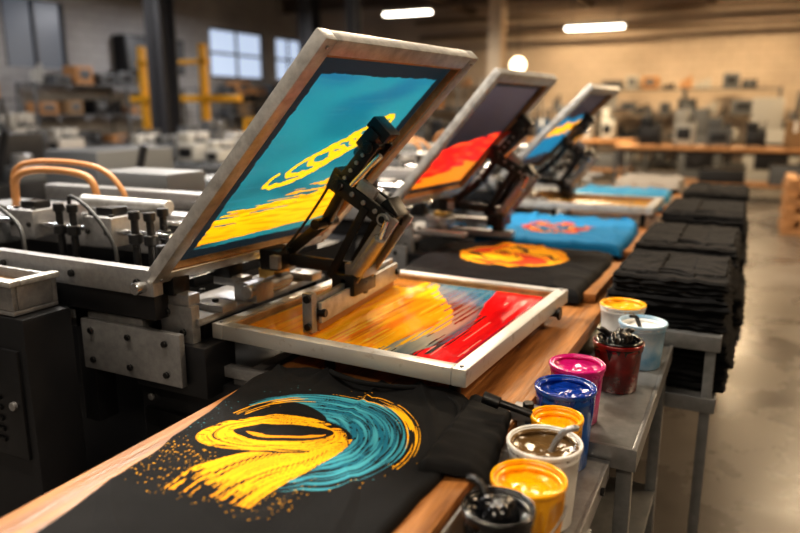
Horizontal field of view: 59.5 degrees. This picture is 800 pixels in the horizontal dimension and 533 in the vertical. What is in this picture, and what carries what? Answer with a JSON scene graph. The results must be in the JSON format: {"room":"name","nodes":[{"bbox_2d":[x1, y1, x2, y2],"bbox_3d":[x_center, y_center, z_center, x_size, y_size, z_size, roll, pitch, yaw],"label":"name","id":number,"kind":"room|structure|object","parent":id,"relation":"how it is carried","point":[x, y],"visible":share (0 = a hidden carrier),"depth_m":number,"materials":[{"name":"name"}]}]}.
{"room":"print shop","nodes":[
{"label":"print shop","id":0,"kind":"room"},
{"bbox_2d":[0,0,298,146],"bbox_3d":[-8.394,-3.586,12.026,0.150,4.700,25.000,6,14,26],"label":"wall","id":1,"kind":"structure","parent":0,"point":[89,25],"depth_m":16.02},
{"bbox_2d":[0,0,67,68],"bbox_3d":[-7.321,-4.644,13.988,0.070,1.300,1.400,6,14,26],"label":"window","id":2,"kind":"structure","parent":1,"relation":"in","point":[33,31],"depth_m":13.98,"materials":[{"name":"glass"},{"name":"painted metal"}]},
{"bbox_2d":[112,34,184,74],"bbox_3d":[-5.837,-4.926,16.374,0.410,0.800,1.800,6,14,26],"label":"upper cabinet","id":3,"kind":"object","parent":1,"relation":"attached to","point":[125,46],"visible":0.46,"depth_m":15.64,"materials":[{"name":"grey paint"}]},
{"bbox_2d":[208,26,263,80],"bbox_3d":[-4.549,-5.877,19.452,0.070,1.300,2.300,6,14,26],"label":"window","id":4,"kind":"structure","parent":1,"relation":"in","point":[234,54],"depth_m":19.41,"materials":[{"name":"glass"},{"name":"painted metal"}]},
{"bbox_2d":[275,36,298,80],"bbox_3d":[-3.463,-6.361,21.594,0.070,1.300,1.400,6,14,26],"label":"window","id":5,"kind":"structure","parent":1,"relation":"in","point":[287,49],"depth_m":21.43,"materials":[{"name":"grey glass"}]},
{"bbox_2d":[320,0,799,162],"bbox_3d":[5.764,-5.133,18.879,19.000,4.700,0.150,6,14,26],"label":"wall","id":6,"kind":"structure","parent":0,"point":[769,54],"depth_m":18.47,"materials":[{"name":"beige paint"}]},
{"bbox_2d":[618,162,745,167],"bbox_3d":[5.718,-2.893,19.288,19.000,0.150,0.060,6,14,26],"label":"trim","id":7,"kind":"structure","parent":6,"relation":"attached to","point":[640,163],"depth_m":18.58,"materials":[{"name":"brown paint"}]},
{"bbox_2d":[382,0,799,40],"bbox_3d":[2.178,-4.150,7.623,14.500,0.858,22.900,6,14,26],"label":"ceiling","id":8,"kind":"structure","parent":0,"point":[461,6],"depth_m":17.70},
{"bbox_2d":[282,0,467,13],"bbox_3d":[5.022,-6.894,16.942,19.000,0.410,0.240,6,14,26],"label":"roof beam","id":9,"kind":"structure","parent":8,"relation":"attached to","point":[290,6],"depth_m":20.15,"materials":[{"name":"brown metal"}]},
{"bbox_2d":[382,0,433,16],"bbox_3d":[0.158,-5.920,14.596,1.100,1.278,0.220,6,14,26],"label":"ceiling lamp","id":10,"kind":"object","parent":8,"relation":"hanging from","point":[427,10],"depth_m":14.65,"materials":[{"name":"white plastic"}]},
{"bbox_2d":[510,8,525,70],"bbox_3d":[2.946,-5.987,17.284,0.380,2.330,0.380,6,14,26],"label":"globe lamp","id":11,"kind":"object","parent":8,"relation":"hanging from","point":[517,63],"visible":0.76,"depth_m":17.36,"materials":[{"name":"white glass"}]},
{"bbox_2d":[564,0,625,30],"bbox_3d":[3.653,-5.310,12.961,1.100,1.748,0.220,6,14,26],"label":"ceiling lamp","id":12,"kind":"object","parent":8,"relation":"hanging from","point":[617,24],"depth_m":13.06,"materials":[{"name":"white plastic"}]},
{"bbox_2d":[530,165,799,532],"bbox_3d":[0.189,-0.310,8.412,19.000,0.100,25.000,6,14,26],"label":"floor","id":13,"kind":"structure","parent":0,"point":[751,478],"depth_m":3.42,"materials":[{"name":"concrete"}]},
{"bbox_2d":[0,98,21,115],"bbox_3d":[-8.057,-2.209,11.937,0.540,2.054,3.250,6,14,26],"label":"storage shelf","id":14,"kind":"object","parent":13,"relation":"on","point":[1,99],"visible":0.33,"depth_m":13.11,"materials":[{"name":"grey paint"}]},
{"bbox_2d":[0,128,46,199],"bbox_3d":[-4.058,-0.753,7.143,1.200,1.323,0.910,6,14,26],"label":"machine","id":15,"kind":"object","parent":13,"relation":"on","point":[15,147],"depth_m":6.85,"materials":[{"name":"black paint"}]},
{"bbox_2d":[0,305,87,517],"bbox_3d":[-1.324,0.558,2.104,0.915,0.985,0.165,6,14,26],"label":"base cabinet","id":16,"kind":"object","parent":13,"relation":"on","point":[42,443],"visible":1,"depth_m":1.84,"materials":[{"name":"black metal"}]},
{"bbox_2d":[0,265,59,316],"bbox_3d":[-1.293,0.032,1.975,0.800,0.093,0.145,6,14,26],"label":"tray","id":17,"kind":"object","parent":16,"relation":"on","point":[22,291],"visible":1,"depth_m":1.80,"materials":[{"name":"metal"}]},
{"bbox_2d":[15,63,201,145],"bbox_3d":[-6.194,-3.186,15.575,0.540,2.356,4.550,6,14,26],"label":"storage shelf","id":18,"kind":"object","parent":13,"relation":"on","point":[76,76],"visible":0.45,"depth_m":14.67,"materials":[{"name":"grey paint"}]},
{"bbox_2d":[44,143,173,200],"bbox_3d":[-2.444,-0.525,6.376,1.100,1.217,0.910,6,14,26],"label":"machine","id":19,"kind":"object","parent":13,"relation":"on","point":[117,156],"depth_m":6.08,"materials":[{"name":"grey paint"}]},
{"bbox_2d":[142,0,181,134],"bbox_3d":[-4.123,-3.612,12.141,0.520,4.700,0.520,6,14,26],"label":"steel column","id":20,"kind":"structure","parent":13,"relation":"on","point":[159,15],"depth_m":12.11,"materials":[{"name":"black metal"}]},
{"bbox_2d":[125,43,242,174],"bbox_3d":[-4.037,-2.799,13.196,2.600,2.650,0.800,6,14,26],"label":"guard rail","id":21,"kind":"object","parent":13,"relation":"on","point":[205,98],"visible":0.41,"depth_m":12.91,"materials":[{"name":"yellow metal"}]},
{"bbox_2d":[173,159,222,172],"bbox_3d":[-2.631,-0.864,8.688,2.000,0.860,0.800,6,14,26],"label":"workbench","id":22,"kind":"object","parent":13,"relation":"on","point":[213,167],"visible":0.02,"depth_m":8.11,"materials":[{"name":"grey paint"}]},
{"bbox_2d":[130,133,159,145],"bbox_3d":[-3.171,-1.509,8.810,0.242,0.344,0.410,6,14,26],"label":"machine","id":23,"kind":"object","parent":22,"relation":"on","point":[135,139],"visible":0.3,"depth_m":8.68,"materials":[{"name":"grey paint"}]},
{"bbox_2d":[154,134,177,159],"bbox_3d":[-2.812,-1.469,8.638,0.212,0.342,0.410,6,14,26],"label":"machine","id":24,"kind":"object","parent":22,"relation":"on","point":[171,140],"visible":0.38,"depth_m":8.52,"materials":[{"name":"grey paint"}]},
{"bbox_2d":[177,131,211,163],"bbox_3d":[-2.454,-1.451,8.460,0.287,0.386,0.410,6,14,26],"label":"machine","id":25,"kind":"object","parent":22,"relation":"on","point":[191,146],"visible":0.91,"depth_m":8.32,"materials":[{"name":"grey paint"}]},
{"bbox_2d":[206,140,234,164],"bbox_3d":[-2.095,-1.364,8.298,0.210,0.287,0.410,6,14,26],"label":"machine","id":26,"kind":"object","parent":22,"relation":"on","point":[217,150],"visible":0.77,"depth_m":8.15,"materials":[{"name":"grey paint"}]},
{"bbox_2d":[213,81,276,131],"bbox_3d":[-3.933,-4.122,20.050,0.540,2.213,3.450,6,14,26],"label":"storage shelf","id":27,"kind":"object","parent":13,"relation":"on","point":[240,109],"visible":0.34,"depth_m":18.84,"materials":[{"name":"grey paint"}]},
{"bbox_2d":[243,117,253,130],"bbox_3d":[-1.871,-1.838,11.891,1.860,1.350,0.060,6,14,26],"label":"guard rail","id":28,"kind":"object","parent":13,"relation":"on","point":[246,120],"visible":0.13,"depth_m":12.11,"materials":[{"name":"metal"}]},
{"bbox_2d":[0,130,602,469],"bbox_3d":[0.013,-0.117,4.325,1.660,1.323,5.180,6,14,26],"label":"press","id":29,"kind":"object","parent":13,"relation":"on","point":[149,358],"visible":0.34,"depth_m":2.11,"materials":[{"name":"black paint"}]},
{"bbox_2d":[147,28,477,285],"bbox_3d":[-0.212,-0.281,1.872,0.623,0.593,0.697,6,14,26],"label":"screen","id":30,"kind":"object","parent":29,"relation":"on","point":[311,124],"visible":0.91,"depth_m":1.77,"materials":[{"name":"metal"}]},
{"bbox_2d":[260,116,413,332],"bbox_3d":[-0.134,-0.150,2.009,0.476,0.553,0.388,-7,14,-28],"label":"clamp arm","id":31,"kind":"object","parent":29,"relation":"attached to","point":[356,281],"visible":1,"depth_m":1.93,"materials":[{"name":"metal"}]},
{"bbox_2d":[391,68,557,205],"bbox_3d":[0.326,-0.550,3.032,0.535,0.554,0.658,6,14,26],"label":"screen","id":32,"kind":"object","parent":29,"relation":"on","point":[460,151],"visible":0.98,"depth_m":2.99,"materials":[{"name":"metal"}]},
{"bbox_2d":[439,113,540,238],"bbox_3d":[0.405,-0.406,3.149,0.433,0.555,0.196,6,14,26],"label":"hinge arm","id":33,"kind":"object","parent":29,"relation":"attached to","point":[498,214],"visible":0.99,"depth_m":3.12,"materials":[{"name":"black metal"}]},
{"bbox_2d":[499,83,620,177],"bbox_3d":[0.956,-0.800,4.137,0.555,0.517,0.598,6,14,26],"label":"screen","id":34,"kind":"object","parent":29,"relation":"on","point":[594,97],"visible":0.92,"depth_m":4.08,"materials":[{"name":"metal"}]},
{"bbox_2d":[537,112,598,198],"bbox_3d":[0.993,-0.667,4.307,0.433,0.555,0.196,6,14,26],"label":"clamp","id":35,"kind":"object","parent":29,"relation":"attached to","point":[566,185],"visible":0.87,"depth_m":4.25,"materials":[{"name":"black metal"}]},
{"bbox_2d":[297,0,319,51],"bbox_3d":[-2.269,-4.884,17.777,0.560,4.700,0.560,6,14,26],"label":"steel column","id":36,"kind":"structure","parent":13,"relation":"on","point":[308,10],"depth_m":17.38,"materials":[{"name":"black metal"}]},
{"bbox_2d":[0,184,688,532],"bbox_3d":[0.877,0.304,3.524,0.641,0.855,6.380,6,14,26],"label":"table","id":37,"kind":"object","parent":13,"relation":"on","point":[512,378],"visible":0.12,"depth_m":1.63,"materials":[{"name":"brown wood"}]},
{"bbox_2d":[36,364,511,532],"bbox_3d":[-0.220,0.373,1.217,0.667,0.052,0.990,6,14,26],"label":"t-shirt","id":38,"kind":"object","parent":37,"relation":"on","point":[304,449],"visible":1,"depth_m":1.27,"materials":[{"name":"fabric"}]},
{"bbox_2d":[212,269,567,392],"bbox_3d":[0.021,0.153,2.033,0.778,0.095,0.826,6,14,26],"label":"screen","id":39,"kind":"object","parent":37,"relation":"on","point":[445,329],"visible":0.84,"depth_m":1.88,"materials":[{"name":"metal"}]},
{"bbox_2d":[518,191,663,226],"bbox_3d":[1.127,-0.351,4.199,0.800,0.125,0.520,6,14,26],"label":"screen","id":40,"kind":"object","parent":37,"relation":"on","point":[642,205],"visible":0.86,"depth_m":4.07,"materials":[{"name":"metal"}]},
{"bbox_2d":[582,262,621,302],"bbox_3d":[0.483,0.019,2.756,0.675,0.035,0.560,6,14,26],"label":"board","id":41,"kind":"object","parent":37,"relation":"on","point":[592,294],"visible":0.16,"depth_m":2.50,"materials":[{"name":"brown wood"}]},
{"bbox_2d":[403,240,613,303],"bbox_3d":[0.427,-0.011,2.789,0.751,0.059,0.727,6,14,26],"label":"t-shirt","id":42,"kind":"object","parent":41,"relation":"on","point":[575,271],"visible":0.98,"depth_m":2.71,"materials":[{"name":"fabric"}]},
{"bbox_2d":[613,230,646,257],"bbox_3d":[0.851,-0.145,3.482,0.675,0.035,0.620,6,14,26],"label":"board","id":43,"kind":"object","parent":37,"relation":"on","point":[627,251],"visible":0.02,"depth_m":3.21,"materials":[{"name":"brown wood"}]},
{"bbox_2d":[474,211,637,258],"bbox_3d":[0.790,-0.182,3.504,0.754,0.080,0.786,6,14,26],"label":"t-shirt","id":44,"kind":"object","parent":43,"relation":"on","point":[611,236],"visible":0.89,"depth_m":3.35,"materials":[{"name":"fabric"}]},
{"bbox_2d":[614,173,685,193],"bbox_3d":[2.051,-0.687,5.725,0.531,0.099,0.604,6,14,26],"label":"t-shirt","id":45,"kind":"object","parent":37,"relation":"on","point":[633,180],"visible":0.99,"depth_m":5.53,"materials":[{"name":"fabric"}]},
{"bbox_2d":[661,196,679,211],"bbox_3d":[1.554,-0.457,4.868,0.675,0.035,0.630,6,14,26],"label":"board","id":46,"kind":"object","parent":37,"relation":"on","point":[672,197],"visible":0.03,"depth_m":4.67,"materials":[{"name":"brown wood"}]},
{"bbox_2d":[575,184,672,210],"bbox_3d":[1.522,-0.491,4.859,0.674,0.075,0.807,6,14,26],"label":"t-shirt","id":47,"kind":"object","parent":46,"relation":"on","point":[667,194],"visible":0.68,"depth_m":4.90,"materials":[{"name":"fabric"}]},
{"bbox_2d":[345,0,360,33],"bbox_3d":[-0.815,-3.669,12.395,0.360,4.700,0.360,6,14,26],"label":"steel column","id":48,"kind":"structure","parent":13,"relation":"on","point":[352,7],"depth_m":12.18,"materials":[{"name":"grey metal"}]},
{"bbox_2d":[434,81,466,119],"bbox_3d":[0.275,-4.054,19.075,3.050,2.510,0.540,6,14,26],"label":"storage shelf","id":49,"kind":"object","parent":13,"relation":"on","point":[441,106],"visible":0.05,"depth_m":18.36,"materials":[{"name":"grey paint"}]},
{"bbox_2d":[435,77,541,136],"bbox_3d":[2.150,-4.211,19.919,3.650,2.444,0.540,6,14,26],"label":"storage shelf","id":50,"kind":"object","parent":13,"relation":"on","point":[480,82],"visible":0.13,"depth_m":19.58,"materials":[{"name":"grey paint"}]},
{"bbox_2d":[487,0,506,76],"bbox_3d":[2.340,-4.726,17.076,0.500,4.700,0.500,6,14,26],"label":"steel column","id":51,"kind":"structure","parent":13,"relation":"on","point":[497,16],"depth_m":16.78,"materials":[{"name":"beige metal"}]},
{"bbox_2d":[440,391,609,532],"bbox_3d":[0.229,0.753,1.360,0.278,0.932,0.685,6,14,26],"label":"shelf","id":52,"kind":"object","parent":13,"relation":"on","point":[591,483],"visible":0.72,"depth_m":1.43,"materials":[{"name":"metal"}]},
{"bbox_2d":[461,473,535,532],"bbox_3d":[0.151,0.438,1.086,0.113,0.197,0.113,2,13,8],"label":"cup","id":53,"kind":"object","parent":52,"relation":"in","point":[490,509],"visible":1,"depth_m":1.07,"materials":[{"name":"black plastic"}]},
{"bbox_2d":[489,459,567,532],"bbox_3d":[0.215,0.432,1.192,0.137,0.162,0.133,6,14,26],"label":"cup","id":54,"kind":"object","parent":52,"relation":"in","point":[545,484],"visible":0.73,"depth_m":1.19,"materials":[{"name":"orange"}]},
{"bbox_2d":[506,424,583,531],"bbox_3d":[0.270,0.387,1.319,0.141,0.194,0.141,6,14,26],"label":"cup","id":55,"kind":"object","parent":52,"relation":"in","point":[562,448],"visible":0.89,"depth_m":1.30,"materials":[{"name":"white plastic"}]},
{"bbox_2d":[530,405,583,438],"bbox_3d":[0.317,0.379,1.428,0.107,0.162,0.107,6,14,26],"label":"cup","id":56,"kind":"object","parent":52,"relation":"in","point":[554,415],"visible":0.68,"depth_m":1.44,"materials":[{"name":"orange"}]},
{"bbox_2d":[534,374,597,471],"bbox_3d":[0.358,0.345,1.532,0.133,0.182,0.133,6,14,26],"label":"cup","id":57,"kind":"object","parent":52,"relation":"in","point":[577,393],"visible":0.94,"depth_m":1.51,"materials":[{"name":"blue plastic"}]},
{"bbox_2d":[522,137,636,174],"bbox_3d":[3.377,-2.396,15.474,3.400,0.860,0.800,6,14,26],"label":"workbench","id":58,"kind":"object","parent":13,"relation":"on","point":[605,162],"visible":0.25,"depth_m":14.73,"materials":[{"name":"brown wood"}]},
{"bbox_2d":[525,113,532,137],"bbox_3d":[2.748,-3.211,15.604,0.353,0.673,0.410,6,14,26],"label":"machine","id":59,"kind":"object","parent":58,"relation":"on","point":[530,134],"visible":0.23,"depth_m":15.56,"materials":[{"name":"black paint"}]},
{"bbox_2d":[536,118,550,135],"bbox_3d":[3.168,-3.045,15.433,0.221,0.424,0.352,6,14,26],"label":"storage bin","id":60,"kind":"object","parent":58,"relation":"on","point":[542,123],"visible":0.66,"depth_m":15.28,"materials":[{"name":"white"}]},
{"bbox_2d":[556,105,567,115],"bbox_3d":[3.584,-3.154,15.193,0.320,0.744,0.410,6,14,26],"label":"machine","id":61,"kind":"object","parent":58,"relation":"on","point":[560,108],"visible":0.04,"depth_m":15.02,"materials":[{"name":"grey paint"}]},
{"bbox_2d":[581,122,594,138],"bbox_3d":[4.004,-2.952,15.030,0.276,0.420,0.352,6,14,26],"label":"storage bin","id":62,"kind":"object","parent":58,"relation":"on","point":[590,135],"visible":0.33,"depth_m":14.90,"materials":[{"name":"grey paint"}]},
{"bbox_2d":[601,107,616,139],"bbox_3d":[4.421,-3.027,14.797,0.256,0.670,0.410,6,14,26],"label":"machine","id":63,"kind":"object","parent":58,"relation":"on","point":[609,122],"visible":0.98,"depth_m":14.65,"materials":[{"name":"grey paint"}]},
{"bbox_2d":[544,95,651,171],"bbox_3d":[4.757,-3.235,16.987,2.450,1.832,0.540,6,14,26],"label":"storage shelf","id":64,"kind":"object","parent":13,"relation":"on","point":[625,106],"visible":0.34,"depth_m":16.64,"materials":[{"name":"grey paint"}]},
{"bbox_2d":[587,345,672,532],"bbox_3d":[0.595,0.691,2.007,0.220,0.768,0.785,6,14,26],"label":"metal table","id":65,"kind":"object","parent":13,"relation":"on","point":[618,436],"visible":0.59,"depth_m":1.79,"materials":[{"name":"grey metal"}]},
{"bbox_2d":[549,354,605,425],"bbox_3d":[0.423,0.299,1.683,0.133,0.144,0.133,6,14,26],"label":"cup","id":66,"kind":"object","parent":65,"relation":"on","point":[591,368],"visible":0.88,"depth_m":1.67,"materials":[{"name":"plastic"}]},
{"bbox_2d":[593,326,644,394],"bbox_3d":[0.582,0.242,1.870,0.133,0.171,0.133,6,14,26],"label":"cup","id":67,"kind":"object","parent":65,"relation":"on","point":[621,351],"visible":1,"depth_m":1.83,"materials":[{"name":"red"}]},
{"bbox_2d":[599,297,646,330],"bbox_3d":[0.694,0.183,2.194,0.141,0.144,0.141,6,14,26],"label":"cup","id":68,"kind":"object","parent":65,"relation":"on","point":[613,308],"visible":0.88,"depth_m":2.16,"materials":[{"name":"white plastic"}]},
{"bbox_2d":[619,314,667,370],"bbox_3d":[0.705,0.212,2.041,0.137,0.156,0.137,6,14,26],"label":"cup","id":69,"kind":"object","parent":65,"relation":"on","point":[652,329],"visible":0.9,"depth_m":2.00,"materials":[{"name":"white plastic"}]},
{"bbox_2d":[594,73,782,169],"bbox_3d":[7.079,-3.618,17.553,4.250,2.330,0.540,6,14,26],"label":"storage shelf","id":70,"kind":"object","parent":13,"relation":"on","point":[731,81],"visible":0.49,"depth_m":17.30,"materials":[{"name":"grey paint"}]},
{"bbox_2d":[663,327,722,532],"bbox_3d":[1.591,0.262,3.817,0.355,0.809,3.418,6,14,26],"label":"table","id":71,"kind":"object","parent":13,"relation":"on","point":[703,401],"visible":0.29,"depth_m":2.24,"materials":[{"name":"grey metal"}]},
{"bbox_2d":[605,249,735,333],"bbox_3d":[0.957,0.067,2.451,0.396,0.178,0.485,6,14,26],"label":"shirts","id":72,"kind":"object","parent":71,"relation":"on","point":[684,290],"visible":0.96,"depth_m":2.27,"materials":[{"name":"black fabric"}]},
{"bbox_2d":[633,222,741,291],"bbox_3d":[1.248,-0.061,3.012,0.407,0.180,0.634,6,14,26],"label":"shirts","id":73,"kind":"object","parent":71,"relation":"on","point":[710,240],"visible":0.51,"depth_m":2.85,"materials":[{"name":"black fabric"}]},
{"bbox_2d":[663,312,737,392],"bbox_3d":[0.981,0.265,2.474,0.384,0.188,0.450,6,14,26],"label":"shirts","id":74,"kind":"object","parent":71,"relation":"on","point":[686,368],"visible":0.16,"depth_m":2.27,"materials":[{"name":"black fabric"}]},
{"bbox_2d":[660,197,748,245],"bbox_3d":[1.685,-0.252,3.847,0.429,0.184,0.708,6,14,26],"label":"shirts","id":75,"kind":"object","parent":71,"relation":"on","point":[691,211],"visible":0.68,"depth_m":3.61,"materials":[{"name":"black fabric"}]},
{"bbox_2d":[682,183,749,203],"bbox_3d":[2.090,-0.436,4.649,0.411,0.189,0.673,6,14,26],"label":"shirts","id":76,"kind":"object","parent":71,"relation":"on","point":[708,191],"visible":0.47,"depth_m":4.43,"materials":[{"name":"black fabric"}]},
{"bbox_2d":[732,273,746,341],"bbox_3d":[1.273,0.140,3.029,0.400,0.189,0.558,6,14,26],"label":"shirts","id":77,"kind":"object","parent":71,"relation":"on","point":[739,296],"visible":0.09,"depth_m":2.76,"materials":[{"name":"black fabric"}]},
{"bbox_2d":[739,240,747,272],"bbox_3d":[1.687,-0.044,3.854,0.406,0.184,0.672,6,14,26],"label":"shirts","id":78,"kind":"object","parent":71,"relation":"on","point":[744,247],"visible":0.06,"depth_m":3.56,"materials":[{"name":"black fabric"}]},
{"bbox_2d":[678,105,725,178],"bbox_3d":[6.241,-2.532,14.443,0.800,1.579,0.810,6,14,26],"label":"dryer","id":79,"kind":"object","parent":13,"relation":"on","point":[689,165],"visible":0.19,"depth_m":14.11,"materials":[{"name":"grey paint"}]},
{"bbox_2d":[612,143,799,188],"bbox_3d":[5.583,-1.640,12.124,3.600,0.860,0.800,6,14,26],"label":"workbench","id":80,"kind":"object","parent":13,"relation":"on","point":[712,175],"visible":0.78,"depth_m":11.96,"materials":[{"name":"brown wood"}]},
{"bbox_2d":[639,115,662,145],"bbox_3d":[4.487,-2.435,12.495,0.354,0.528,0.410,6,14,26],"label":"machine","id":81,"kind":"object","parent":80,"relation":"on","point":[650,132],"visible":1,"depth_m":12.35,"materials":[{"name":"black paint"}]},
{"bbox_2d":[673,108,696,145],"bbox_3d":[4.989,-2.440,12.239,0.340,0.652,0.410,6,14,26],"label":"machine","id":82,"kind":"object","parent":80,"relation":"on","point":[684,133],"visible":0.98,"depth_m":12.09,"materials":[{"name":"grey paint"}]},
{"bbox_2d":[706,117,732,146],"bbox_3d":[5.491,-2.316,12.013,0.388,0.507,0.410,6,14,26],"label":"machine","id":83,"kind":"object","parent":80,"relation":"on","point":[717,134],"visible":1,"depth_m":11.86,"materials":[{"name":"grey paint"}]},
{"bbox_2d":[745,120,766,147],"bbox_3d":[5.993,-2.232,11.777,0.303,0.447,0.410,6,14,26],"label":"machine","id":84,"kind":"object","parent":80,"relation":"on","point":[755,136],"visible":0.99,"depth_m":11.62,"materials":[{"name":"black paint"}]},
{"bbox_2d":[783,120,799,148],"bbox_3d":[6.497,-2.176,11.540,0.273,0.445,0.359,6,14,26],"label":"cardboard box","id":85,"kind":"object","parent":80,"relation":"on","point":[792,128],"visible":1,"depth_m":11.40,"materials":[{"name":"brown cardboard"}]},
{"bbox_2d":[745,98,799,181],"bbox_3d":[7.362,-2.488,13.770,0.900,1.790,0.810,6,14,26],"label":"dryer","id":86,"kind":"object","parent":13,"relation":"on","point":[771,110],"visible":0.39,"depth_m":13.45,"materials":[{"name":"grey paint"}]},
{"bbox_2d":[778,173,799,235],"bbox_3d":[5.303,-0.752,8.601,1.080,0.680,0.880,6,14,26],"label":"pallet stack","id":87,"kind":"object","parent":13,"relation":"on","point":[789,220],"visible":1,"depth_m":8.45,"materials":[{"name":"brown wood"}]},
{"bbox_2d":[796,91,799,163],"bbox_3d":[10.485,-3.199,15.920,2.650,2.231,0.540,6,14,26],"label":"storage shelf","id":88,"kind":"object","parent":13,"relation":"on","point":[798,97],"visible":0.22,"depth_m":16.21,"materials":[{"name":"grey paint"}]},
{"bbox_3d":[-3.132,-1.336,10.780,2.600,0.860,0.800,6,14,26],"label":"workbench","id":89,"kind":"object","parent":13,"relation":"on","visible":0},
{"bbox_2d":[137,129,160,134],"bbox_3d":[-3.923,-2.005,11.024,0.228,0.336,0.410,6,14,26],"label":"machine","id":90,"kind":"object","parent":89,"relation":"on","point":[143,131],"visible":0.21,"depth_m":10.97,"materials":[{"name":"grey paint"}]},
{"bbox_2d":[177,125,201,131],"bbox_3d":[-3.134,-1.951,10.636,0.314,0.403,0.410,6,14,26],"label":"machine","id":91,"kind":"object","parent":89,"relation":"on","point":[179,128],"visible":0.15,"depth_m":10.50,"materials":[{"name":"grey paint"}]},
{"bbox_2d":[202,119,229,140],"bbox_3d":[-2.740,-1.952,10.436,0.235,0.492,0.410,6,14,26],"label":"machine","id":92,"kind":"object","parent":89,"relation":"on","point":[216,129],"visible":0.56,"depth_m":10.31,"materials":[{"name":"grey paint"}]},
{"bbox_2d":[224,132,243,143],"bbox_3d":[-2.345,-1.823,10.265,0.318,0.317,0.410,6,14,26],"label":"machine","id":93,"kind":"object","parent":89,"relation":"on","point":[235,136],"visible":0.15,"depth_m":10.13,"materials":[{"name":"grey paint"}]},
{"bbox_3d":[0.754,-1.625,12.061,2.800,0.860,0.800,6,14,26],"label":"workbench","id":94,"kind":"object","parent":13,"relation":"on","visible":0},
{"bbox_2d":[410,123,429,142],"bbox_3d":[0.321,-2.299,12.123,0.353,0.426,0.410,6,14,26],"label":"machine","id":95,"kind":"object","parent":94,"relation":"on","point":[423,133],"visible":0.41,"depth_m":11.96,"materials":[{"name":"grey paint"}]},
{"bbox_2d":[430,118,450,142],"bbox_3d":[0.751,-2.278,11.909,0.365,0.480,0.410,6,14,26],"label":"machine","id":96,"kind":"object","parent":94,"relation":"on","point":[437,126],"visible":0.29,"depth_m":11.77,"materials":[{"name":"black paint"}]},
{"bbox_3d":[-0.467,-2.323,15.153,3.200,0.860,0.800,6,14,26],"label":"workbench","id":97,"kind":"object","parent":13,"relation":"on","visible":0},
{"bbox_2d":[425,116,433,129],"bbox_3d":[0.494,-2.971,14.514,0.294,0.685,0.410,6,14,26],"label":"machine","id":98,"kind":"object","parent":97,"relation":"on","point":[428,121],"visible":0.14,"depth_m":14.40,"materials":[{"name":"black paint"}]},
{"bbox_3d":[-5.365,-1.186,10.116,2.600,0.860,0.800,6,14,26],"label":"workbench","id":99,"kind":"object","parent":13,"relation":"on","visible":0},
{"bbox_2d":[0,116,6,127],"bbox_3d":[-5.761,-1.924,10.145,0.329,0.567,0.410,6,14,26],"label":"machine","id":100,"kind":"object","parent":99,"relation":"on","point":[2,121],"visible":0.06,"depth_m":10.07,"materials":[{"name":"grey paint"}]},
{"bbox_2d":[4,111,39,132],"bbox_3d":[-5.367,-1.903,9.950,0.231,0.611,0.410,6,14,26],"label":"machine","id":101,"kind":"object","parent":99,"relation":"on","point":[14,122],"visible":0.44,"depth_m":9.84,"materials":[{"name":"grey paint"}]},
{"bbox_2d":[27,129,49,149],"bbox_3d":[-4.971,-1.736,9.791,0.217,0.356,0.352,6,14,26],"label":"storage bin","id":102,"kind":"object","parent":99,"relation":"on","point":[44,132],"visible":0.3,"depth_m":9.67,"materials":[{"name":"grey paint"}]},
{"bbox_2d":[47,127,84,148],"bbox_3d":[-4.578,-1.712,9.593,0.258,0.395,0.410,6,14,26],"label":"machine","id":103,"kind":"object","parent":99,"relation":"on","point":[60,138],"visible":0.66,"depth_m":9.48,"materials":[{"name":"grey paint"}]}
]}

